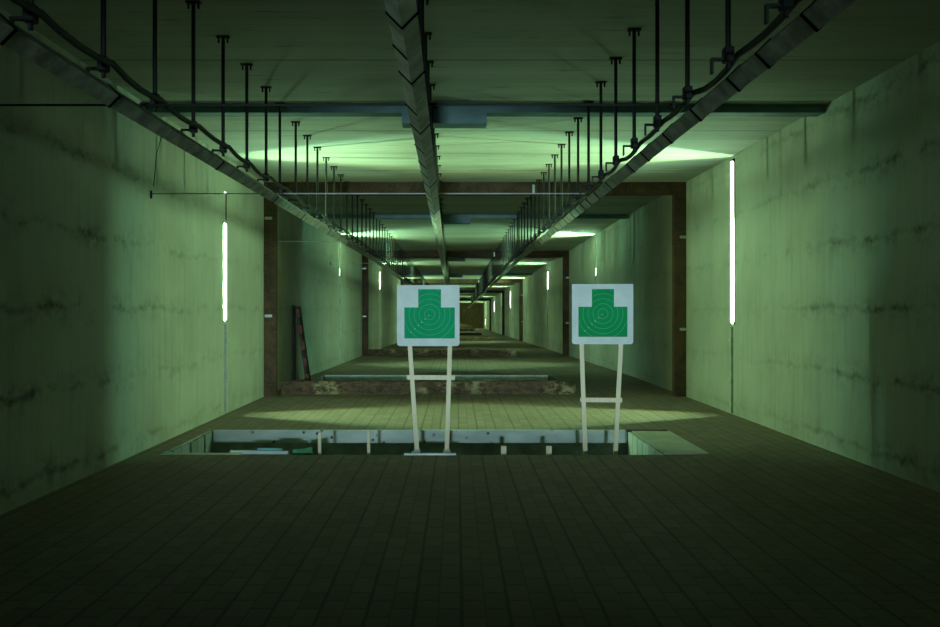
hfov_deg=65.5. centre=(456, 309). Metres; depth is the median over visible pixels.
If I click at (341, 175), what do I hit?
hanger
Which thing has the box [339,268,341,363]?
lamp
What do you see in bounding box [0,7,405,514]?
wall
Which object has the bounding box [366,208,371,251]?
hanger
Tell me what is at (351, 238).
hanger
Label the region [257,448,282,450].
board
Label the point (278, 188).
hanger
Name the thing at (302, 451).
board
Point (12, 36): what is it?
cable tray
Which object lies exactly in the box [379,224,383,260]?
hanger
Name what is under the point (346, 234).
hanger
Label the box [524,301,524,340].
lamp
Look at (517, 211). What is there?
hanger
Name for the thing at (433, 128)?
hanger
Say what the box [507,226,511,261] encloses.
hanger
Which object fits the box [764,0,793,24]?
hanger
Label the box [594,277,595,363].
lamp
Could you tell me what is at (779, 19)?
cable
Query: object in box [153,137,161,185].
guy wire
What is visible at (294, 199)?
hanger
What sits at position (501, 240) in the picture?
hanger
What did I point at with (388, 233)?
hanger
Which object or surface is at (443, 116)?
ceiling beam
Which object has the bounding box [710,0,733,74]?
hanger
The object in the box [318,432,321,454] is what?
wooden stake
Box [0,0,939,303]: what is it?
ceiling
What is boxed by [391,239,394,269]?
hanger
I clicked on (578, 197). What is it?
hanger
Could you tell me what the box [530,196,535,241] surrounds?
hanger
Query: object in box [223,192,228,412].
lamp
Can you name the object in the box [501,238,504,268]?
hanger
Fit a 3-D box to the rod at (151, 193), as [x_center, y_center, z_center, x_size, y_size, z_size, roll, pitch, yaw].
[-0.922,-1.200,7.600,4.514,0.080,0.020,0,0,0]
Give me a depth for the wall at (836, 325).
7.76 m
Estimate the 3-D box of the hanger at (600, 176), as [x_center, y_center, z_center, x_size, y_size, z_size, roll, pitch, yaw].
[1.317,-1.635,6.758,0.135,0.950,0.048,0,0,0]
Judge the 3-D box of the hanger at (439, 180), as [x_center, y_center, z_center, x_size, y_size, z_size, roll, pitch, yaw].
[-0.284,-1.647,11.920,0.100,0.925,0.048,0,0,0]
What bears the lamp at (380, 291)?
attached to the wall at (112, 322)
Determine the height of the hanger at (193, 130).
0.950 m
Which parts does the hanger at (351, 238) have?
rod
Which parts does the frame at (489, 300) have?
sill, post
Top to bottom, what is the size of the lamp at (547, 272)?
3.196 m
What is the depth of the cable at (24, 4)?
4.00 m
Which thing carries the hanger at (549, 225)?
hanging from the ceiling
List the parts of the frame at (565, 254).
post, sill, post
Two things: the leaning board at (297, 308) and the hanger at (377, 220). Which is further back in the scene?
the hanger at (377, 220)
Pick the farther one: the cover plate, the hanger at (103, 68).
the cover plate
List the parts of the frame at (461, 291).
sill, post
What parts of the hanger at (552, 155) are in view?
rod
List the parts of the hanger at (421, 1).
rod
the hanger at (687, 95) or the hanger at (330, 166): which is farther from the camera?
the hanger at (330, 166)
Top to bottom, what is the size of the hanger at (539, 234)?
0.950 m
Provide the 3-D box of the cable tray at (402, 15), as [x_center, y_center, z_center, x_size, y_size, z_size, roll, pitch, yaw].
[-0.264,-0.693,40.600,0.257,0.986,78.800,0,0,0]
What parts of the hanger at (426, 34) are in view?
rod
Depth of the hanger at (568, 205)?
8.64 m
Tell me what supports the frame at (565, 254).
on the floor
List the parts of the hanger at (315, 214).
rod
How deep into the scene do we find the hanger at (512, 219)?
16.88 m
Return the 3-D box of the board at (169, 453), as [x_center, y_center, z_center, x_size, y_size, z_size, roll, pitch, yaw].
[-2.490,1.696,7.300,0.700,0.561,0.150,0,0,0]
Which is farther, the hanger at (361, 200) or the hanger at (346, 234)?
the hanger at (361, 200)
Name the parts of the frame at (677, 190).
post, sill, post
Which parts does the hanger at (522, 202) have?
rod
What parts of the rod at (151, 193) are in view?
rod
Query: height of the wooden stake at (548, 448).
0.610 m
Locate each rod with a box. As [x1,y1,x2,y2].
[0,103,682,105]
[150,191,584,198]
[278,241,354,241]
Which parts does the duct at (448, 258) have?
casing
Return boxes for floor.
[0,328,939,626]
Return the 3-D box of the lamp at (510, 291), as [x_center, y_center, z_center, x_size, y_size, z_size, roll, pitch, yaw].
[3.799,0.288,51.338,0.078,3.196,0.116,0,0,0]
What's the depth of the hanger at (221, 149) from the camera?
5.63 m
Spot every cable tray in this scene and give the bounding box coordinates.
[0,13,409,284]
[384,0,448,284]
[469,0,855,307]
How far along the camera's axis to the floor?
4.72 m
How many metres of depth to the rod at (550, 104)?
4.32 m
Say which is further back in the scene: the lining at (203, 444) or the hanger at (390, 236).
the hanger at (390, 236)
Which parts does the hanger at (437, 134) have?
rod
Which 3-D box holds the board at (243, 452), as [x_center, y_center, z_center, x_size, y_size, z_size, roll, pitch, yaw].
[-1.970,1.690,7.360,0.580,0.575,0.150,0,0,0]
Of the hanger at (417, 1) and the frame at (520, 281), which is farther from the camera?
the frame at (520, 281)
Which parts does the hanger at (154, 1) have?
rod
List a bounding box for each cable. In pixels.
[10,0,414,284]
[478,0,801,296]
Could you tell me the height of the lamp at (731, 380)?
3.476 m
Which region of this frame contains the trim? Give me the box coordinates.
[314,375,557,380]
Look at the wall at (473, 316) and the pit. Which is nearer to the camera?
the pit
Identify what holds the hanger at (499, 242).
hanging from the ceiling
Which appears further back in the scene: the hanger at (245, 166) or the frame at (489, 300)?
the frame at (489, 300)
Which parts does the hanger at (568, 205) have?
rod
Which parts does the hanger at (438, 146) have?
rod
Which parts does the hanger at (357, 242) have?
rod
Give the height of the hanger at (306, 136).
0.950 m
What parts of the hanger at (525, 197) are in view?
rod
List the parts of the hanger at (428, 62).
rod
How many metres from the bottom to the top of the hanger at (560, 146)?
0.950 m
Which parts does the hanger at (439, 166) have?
rod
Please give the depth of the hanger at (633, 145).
5.48 m
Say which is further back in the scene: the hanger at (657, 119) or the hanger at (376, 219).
the hanger at (376, 219)
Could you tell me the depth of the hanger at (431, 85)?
6.83 m
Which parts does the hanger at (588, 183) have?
rod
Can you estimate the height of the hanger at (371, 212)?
0.895 m
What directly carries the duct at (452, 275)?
attached to the ceiling
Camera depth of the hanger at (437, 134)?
8.74 m
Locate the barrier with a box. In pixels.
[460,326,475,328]
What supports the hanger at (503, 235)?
hanging from the ceiling
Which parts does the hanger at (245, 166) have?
rod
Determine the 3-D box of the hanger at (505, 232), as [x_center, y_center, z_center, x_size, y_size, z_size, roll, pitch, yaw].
[1.317,-1.616,19.418,0.135,0.895,0.048,0,0,0]
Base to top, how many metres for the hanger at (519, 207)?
0.895 m
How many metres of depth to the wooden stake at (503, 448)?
7.33 m
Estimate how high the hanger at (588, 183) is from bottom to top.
0.950 m
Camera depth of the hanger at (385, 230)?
19.00 m
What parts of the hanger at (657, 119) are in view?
rod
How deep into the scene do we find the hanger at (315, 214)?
9.45 m
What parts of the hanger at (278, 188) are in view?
rod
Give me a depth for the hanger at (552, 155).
9.91 m
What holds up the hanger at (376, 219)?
hanging from the ceiling
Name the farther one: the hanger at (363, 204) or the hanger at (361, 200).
the hanger at (363, 204)
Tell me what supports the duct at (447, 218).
attached to the ceiling
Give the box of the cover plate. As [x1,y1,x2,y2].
[626,429,708,454]
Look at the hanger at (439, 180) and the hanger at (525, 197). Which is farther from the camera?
the hanger at (525, 197)
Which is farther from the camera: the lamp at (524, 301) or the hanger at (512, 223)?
the lamp at (524, 301)
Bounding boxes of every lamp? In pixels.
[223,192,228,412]
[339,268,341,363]
[380,291,380,348]
[510,291,510,336]
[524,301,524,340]
[547,272,547,348]
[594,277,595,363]
[728,160,733,412]
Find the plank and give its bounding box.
[292,305,295,379]
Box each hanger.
[9,0,38,30]
[86,0,109,77]
[140,0,159,111]
[180,1,201,136]
[212,36,229,156]
[236,64,252,171]
[257,86,271,184]
[271,103,284,193]
[288,121,300,203]
[300,135,311,211]
[311,147,321,218]
[320,157,329,223]
[328,166,336,228]
[335,174,343,233]
[342,181,349,237]
[347,196,353,241]
[353,196,359,244]
[357,199,364,247]
[362,204,368,248]
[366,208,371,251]
[371,212,375,253]
[373,219,377,255]
[377,220,381,258]
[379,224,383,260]
[382,227,386,262]
[384,230,388,264]
[388,233,390,266]
[389,236,393,267]
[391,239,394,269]
[396,243,398,272]
[396,245,400,273]
[416,0,419,30]
[420,0,427,65]
[424,32,431,92]
[427,61,433,119]
[430,84,435,136]
[432,103,436,145]
[433,128,434,163]
[435,133,438,172]
[436,145,439,179]
[437,156,439,189]
[438,165,440,198]
[439,180,441,207]
[498,242,501,271]
[499,245,500,273]
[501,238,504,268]
[501,240,502,270]
[503,235,505,267]
[504,232,507,265]
[505,229,509,263]
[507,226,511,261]
[509,223,512,259]
[511,219,516,257]
[515,211,520,252]
[515,214,517,254]
[519,207,523,250]
[520,202,526,250]
[523,197,529,247]
[526,196,532,244]
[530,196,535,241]
[534,179,541,236]
[538,172,546,233]
[543,164,552,229]
[548,154,558,224]
[555,144,565,218]
[562,132,573,211]
[570,117,582,203]
[580,101,593,194]
[591,81,606,184]
[605,58,621,171]
[623,28,640,155]
[644,0,662,135]
[672,0,692,109]
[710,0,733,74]
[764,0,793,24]
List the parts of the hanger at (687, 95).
rod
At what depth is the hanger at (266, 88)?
6.90 m
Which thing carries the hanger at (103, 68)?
hanging from the ceiling
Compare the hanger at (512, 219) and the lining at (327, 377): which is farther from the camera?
the hanger at (512, 219)
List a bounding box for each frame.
[264,182,686,396]
[362,251,568,355]
[401,279,522,340]
[460,290,504,334]
[460,299,490,330]
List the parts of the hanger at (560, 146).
rod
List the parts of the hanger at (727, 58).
rod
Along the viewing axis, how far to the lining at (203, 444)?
8.67 m
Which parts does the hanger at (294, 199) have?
rod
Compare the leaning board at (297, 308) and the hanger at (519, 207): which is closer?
the leaning board at (297, 308)
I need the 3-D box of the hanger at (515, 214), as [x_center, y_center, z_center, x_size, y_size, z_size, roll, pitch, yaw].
[1.317,-1.662,16.050,0.135,0.895,0.048,0,0,0]
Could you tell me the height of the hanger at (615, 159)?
0.950 m
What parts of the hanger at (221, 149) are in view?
rod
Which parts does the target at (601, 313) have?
leg, leg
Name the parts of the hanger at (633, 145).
plate, rod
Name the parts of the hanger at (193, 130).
rod, plate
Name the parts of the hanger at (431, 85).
rod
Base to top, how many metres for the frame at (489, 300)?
3.534 m
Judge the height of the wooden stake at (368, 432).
0.747 m
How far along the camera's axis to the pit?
8.71 m
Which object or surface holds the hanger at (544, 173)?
hanging from the ceiling
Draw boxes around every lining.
[163,430,662,454]
[315,375,547,380]
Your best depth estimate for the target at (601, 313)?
7.61 m
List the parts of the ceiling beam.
casing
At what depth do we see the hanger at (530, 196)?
13.08 m
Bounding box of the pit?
[160,430,663,454]
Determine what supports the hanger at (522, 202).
hanging from the ceiling
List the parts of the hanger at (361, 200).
rod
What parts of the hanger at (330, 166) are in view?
rod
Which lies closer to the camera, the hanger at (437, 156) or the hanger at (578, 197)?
the hanger at (578, 197)
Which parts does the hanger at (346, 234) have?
rod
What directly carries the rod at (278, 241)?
attached to the wall at (112, 322)
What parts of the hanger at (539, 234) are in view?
rod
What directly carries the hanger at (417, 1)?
hanging from the ceiling
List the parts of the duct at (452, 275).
casing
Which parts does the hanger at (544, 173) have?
rod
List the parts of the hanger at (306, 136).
rod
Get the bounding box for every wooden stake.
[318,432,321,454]
[367,431,369,454]
[501,446,505,454]
[546,446,551,454]
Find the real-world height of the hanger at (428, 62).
0.925 m
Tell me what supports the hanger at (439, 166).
hanging from the ceiling
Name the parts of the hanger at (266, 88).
rod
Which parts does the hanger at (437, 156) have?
rod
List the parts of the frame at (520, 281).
sill, post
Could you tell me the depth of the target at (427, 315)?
7.39 m
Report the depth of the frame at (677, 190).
12.05 m
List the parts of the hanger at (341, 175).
rod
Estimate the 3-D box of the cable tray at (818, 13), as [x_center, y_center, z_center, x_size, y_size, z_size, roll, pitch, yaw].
[1.362,-0.686,40.500,0.132,0.990,79.000,0,0,0]
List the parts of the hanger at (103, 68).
rod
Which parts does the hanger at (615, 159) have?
rod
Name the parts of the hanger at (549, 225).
rod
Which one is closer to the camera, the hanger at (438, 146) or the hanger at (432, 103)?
the hanger at (432, 103)
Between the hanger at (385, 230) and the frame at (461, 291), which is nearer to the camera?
the hanger at (385, 230)
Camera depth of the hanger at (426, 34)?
5.56 m
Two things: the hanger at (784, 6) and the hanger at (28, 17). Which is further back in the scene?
the hanger at (28, 17)
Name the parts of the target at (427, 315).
leg, leg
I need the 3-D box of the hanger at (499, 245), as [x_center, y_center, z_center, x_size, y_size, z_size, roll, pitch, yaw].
[1.317,-1.574,22.583,0.135,0.895,0.048,0,0,0]
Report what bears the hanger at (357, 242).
hanging from the ceiling
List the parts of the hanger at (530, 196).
rod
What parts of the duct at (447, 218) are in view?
casing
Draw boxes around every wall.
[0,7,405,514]
[460,304,482,327]
[483,41,939,491]
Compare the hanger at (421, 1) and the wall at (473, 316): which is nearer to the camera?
the hanger at (421, 1)
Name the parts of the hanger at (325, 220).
rod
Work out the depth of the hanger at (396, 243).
22.19 m
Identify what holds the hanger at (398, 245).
hanging from the ceiling
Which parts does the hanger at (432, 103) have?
rod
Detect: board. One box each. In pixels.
[169,453,240,454]
[230,450,288,454]
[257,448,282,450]
[293,447,312,454]
[295,306,310,380]
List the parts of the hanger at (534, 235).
rod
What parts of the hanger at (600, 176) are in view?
rod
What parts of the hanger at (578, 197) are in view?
rod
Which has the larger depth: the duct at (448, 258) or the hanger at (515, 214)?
the duct at (448, 258)
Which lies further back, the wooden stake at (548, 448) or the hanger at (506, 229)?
the hanger at (506, 229)
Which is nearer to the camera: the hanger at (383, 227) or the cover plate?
the cover plate
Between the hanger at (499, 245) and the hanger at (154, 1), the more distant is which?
the hanger at (499, 245)
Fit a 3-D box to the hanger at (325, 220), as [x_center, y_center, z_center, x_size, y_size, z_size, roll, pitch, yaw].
[-1.817,-1.635,10.097,0.135,0.950,0.048,0,0,0]
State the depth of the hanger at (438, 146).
9.37 m
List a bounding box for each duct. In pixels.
[313,214,627,223]
[375,257,560,260]
[397,273,531,277]
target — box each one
[397,285,459,454]
[572,284,632,454]
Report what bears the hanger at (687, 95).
hanging from the ceiling

